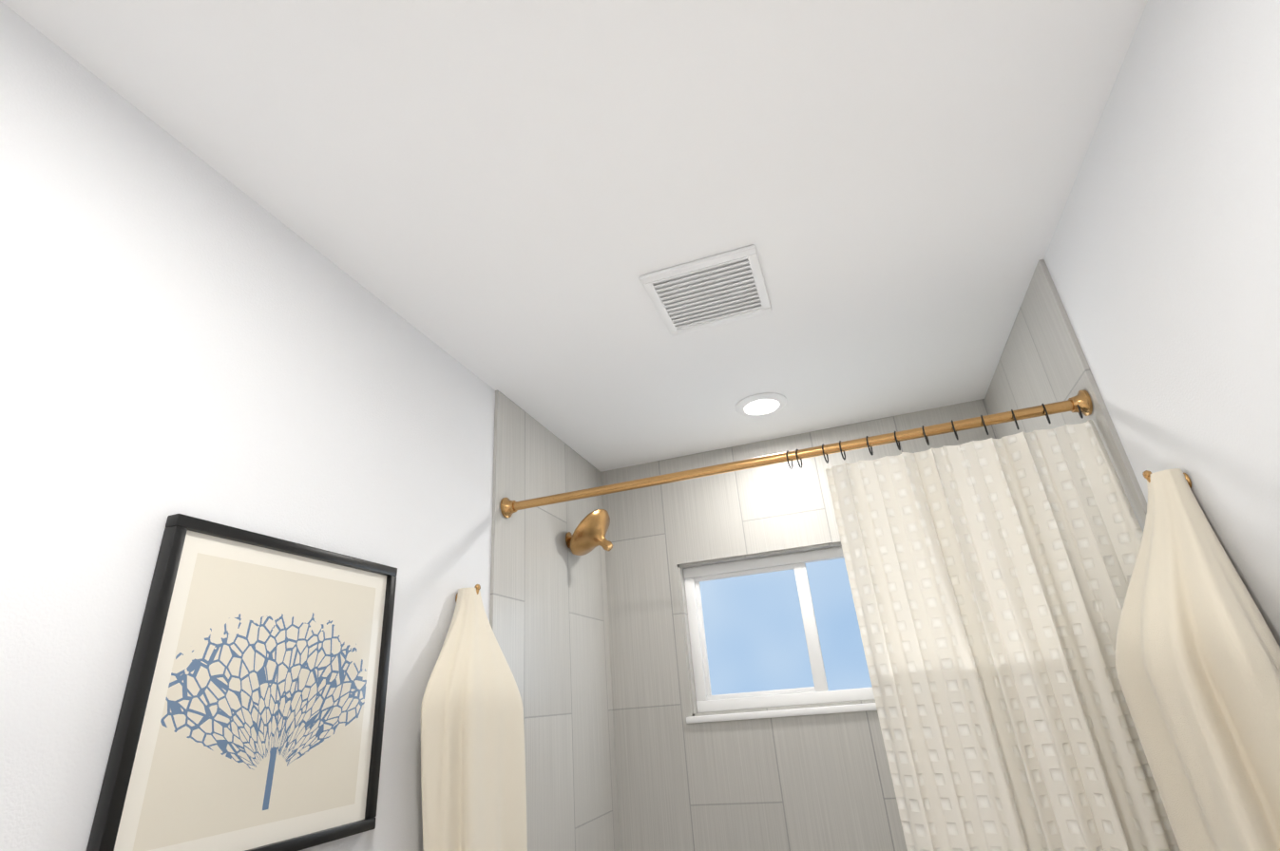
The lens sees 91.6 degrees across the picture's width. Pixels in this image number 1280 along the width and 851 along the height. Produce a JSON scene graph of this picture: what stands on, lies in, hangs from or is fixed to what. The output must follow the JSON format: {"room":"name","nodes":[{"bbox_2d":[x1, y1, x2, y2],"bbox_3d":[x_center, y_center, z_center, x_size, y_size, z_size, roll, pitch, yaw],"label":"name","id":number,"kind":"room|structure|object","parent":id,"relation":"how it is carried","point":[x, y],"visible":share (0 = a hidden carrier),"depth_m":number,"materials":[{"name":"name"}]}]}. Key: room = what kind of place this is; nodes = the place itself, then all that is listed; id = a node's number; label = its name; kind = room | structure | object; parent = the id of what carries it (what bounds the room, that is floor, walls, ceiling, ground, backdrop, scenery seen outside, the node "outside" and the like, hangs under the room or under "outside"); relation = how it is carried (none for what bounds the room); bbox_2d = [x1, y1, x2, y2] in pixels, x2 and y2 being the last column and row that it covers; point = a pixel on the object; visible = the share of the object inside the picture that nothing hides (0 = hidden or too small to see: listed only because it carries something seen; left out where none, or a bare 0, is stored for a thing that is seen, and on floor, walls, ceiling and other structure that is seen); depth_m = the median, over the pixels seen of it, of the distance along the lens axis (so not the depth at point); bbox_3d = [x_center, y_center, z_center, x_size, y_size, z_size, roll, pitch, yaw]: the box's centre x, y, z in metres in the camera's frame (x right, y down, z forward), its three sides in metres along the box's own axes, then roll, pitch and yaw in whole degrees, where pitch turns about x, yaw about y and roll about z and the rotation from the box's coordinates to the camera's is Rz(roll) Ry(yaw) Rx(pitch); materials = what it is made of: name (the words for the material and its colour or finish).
{"room":"bathroom","nodes":[
{"label":"bathroom","id":0,"kind":"room"},
{"bbox_2d":[0,0,495,850],"bbox_3d":[-0.743,0.624,0.491,0.100,2.440,4.000,-12,-25,16],"label":"wall","id":1,"kind":"structure","parent":0,"point":[184,332],"depth_m":0.94,"materials":[{"name":"white paint"}]},
{"bbox_2d":[86,514,397,850],"bbox_3d":[-0.574,0.423,1.000,0.022,0.463,0.470,-12,-25,16],"label":"picture frame","id":2,"kind":"object","parent":1,"relation":"attached to","point":[252,715],"visible":0.98,"depth_m":0.94,"materials":[{"name":"black"}]},
{"bbox_2d":[420,584,527,850],"bbox_3d":[-0.352,0.830,1.319,0.111,0.975,0.406,-12,-25,16],"label":"hanging towel","id":3,"kind":"object","parent":1,"relation":"attached to","point":[473,785],"visible":1,"depth_m":1.32,"materials":[{"name":"beige fabric"}]},
{"bbox_2d":[489,390,620,850],"bbox_3d":[-0.212,1.156,1.768,0.010,2.440,0.840,-12,-25,16],"label":"wall tile","id":4,"kind":"structure","parent":1,"relation":"attached to","point":[548,616],"depth_m":1.93,"materials":[{"name":"grey tile"}]},
{"bbox_2d":[565,509,612,555],"bbox_3d":[-0.173,0.372,2.157,0.163,0.147,0.188,-12,-25,16],"label":"shower head","id":5,"kind":"object","parent":4,"relation":"attached to","point":[588,535],"visible":1,"depth_m":2.11},
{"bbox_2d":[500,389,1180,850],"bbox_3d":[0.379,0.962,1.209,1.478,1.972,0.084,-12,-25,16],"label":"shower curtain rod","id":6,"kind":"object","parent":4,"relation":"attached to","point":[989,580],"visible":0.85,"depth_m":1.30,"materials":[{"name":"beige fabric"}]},
{"bbox_2d":[824,420,1180,850],"bbox_3d":[0.802,0.906,1.076,0.581,1.902,0.084,-12,-25,16],"label":"shower curtain","id":7,"kind":"object","parent":6,"relation":"hanging from","point":[989,580],"depth_m":1.29,"materials":[{"name":"beige fabric"}]},
{"bbox_2d":[0,0,1147,472],"bbox_3d":[-0.082,-0.688,0.797,1.700,0.100,4.000,-12,-25,16],"label":"ceiling","id":8,"kind":"structure","parent":0,"point":[513,200],"depth_m":1.15,"materials":[{"name":"white paint"}]},
{"bbox_2d":[639,245,771,336],"bbox_3d":[0.169,-0.319,1.524,0.270,0.011,0.270,-12,-25,16],"label":"ceiling vent","id":9,"kind":"object","parent":8,"relation":"in","point":[720,289],"visible":1,"depth_m":1.51,"materials":[{"name":"white plastic"}]},
{"bbox_2d":[735,392,786,416],"bbox_3d":[0.414,-0.067,2.129,0.176,0.012,0.176,-12,-25,16],"label":"recessed light","id":10,"kind":"object","parent":8,"relation":"in","point":[762,404],"visible":1,"depth_m":2.12,"materials":[{"name":"white plastic"}]},
{"bbox_2d":[1043,0,1279,647],"bbox_3d":[0.766,0.310,0.064,0.100,2.440,4.000,-12,-25,16],"label":"wall","id":11,"kind":"structure","parent":0,"point":[1161,258],"depth_m":0.96,"materials":[{"name":"white paint"}]},
{"bbox_2d":[984,259,1146,532],"bbox_3d":[1.193,0.863,1.370,0.010,2.440,0.840,-12,-25,16],"label":"wall tile","id":12,"kind":"structure","parent":11,"relation":"attached to","point":[1042,360],"depth_m":1.56,"materials":[{"name":"grey tile"}]},
{"bbox_2d":[1115,468,1279,850],"bbox_3d":[0.907,0.557,0.935,0.194,1.018,0.383,-12,-25,16],"label":"hanging towel","id":13,"kind":"object","parent":11,"relation":"attached to","point":[1197,657],"visible":1,"depth_m":0.93,"materials":[{"name":"beige fabric"}]},
{"bbox_3d":[0.643,1.181,1.979,1.500,2.440,0.100,-12,-25,16],"label":"wall","id":14,"kind":"structure","parent":0,"visible":0},
{"bbox_2d":[683,546,877,724],"bbox_3d":[0.594,0.709,2.174,0.930,0.539,0.107,-12,-25,16],"label":"window","id":15,"kind":"structure","parent":14,"relation":"in","point":[776,631],"depth_m":2.23,"materials":[{"name":"glass"}]},
{"bbox_2d":[600,399,997,850],"bbox_3d":[0.632,1.169,1.950,1.480,2.440,0.055,-12,-25,16],"label":"wall tile","id":16,"kind":"structure","parent":14,"relation":"attached to","point":[815,783],"depth_m":2.21,"materials":[{"name":"grey tile"}]}
]}

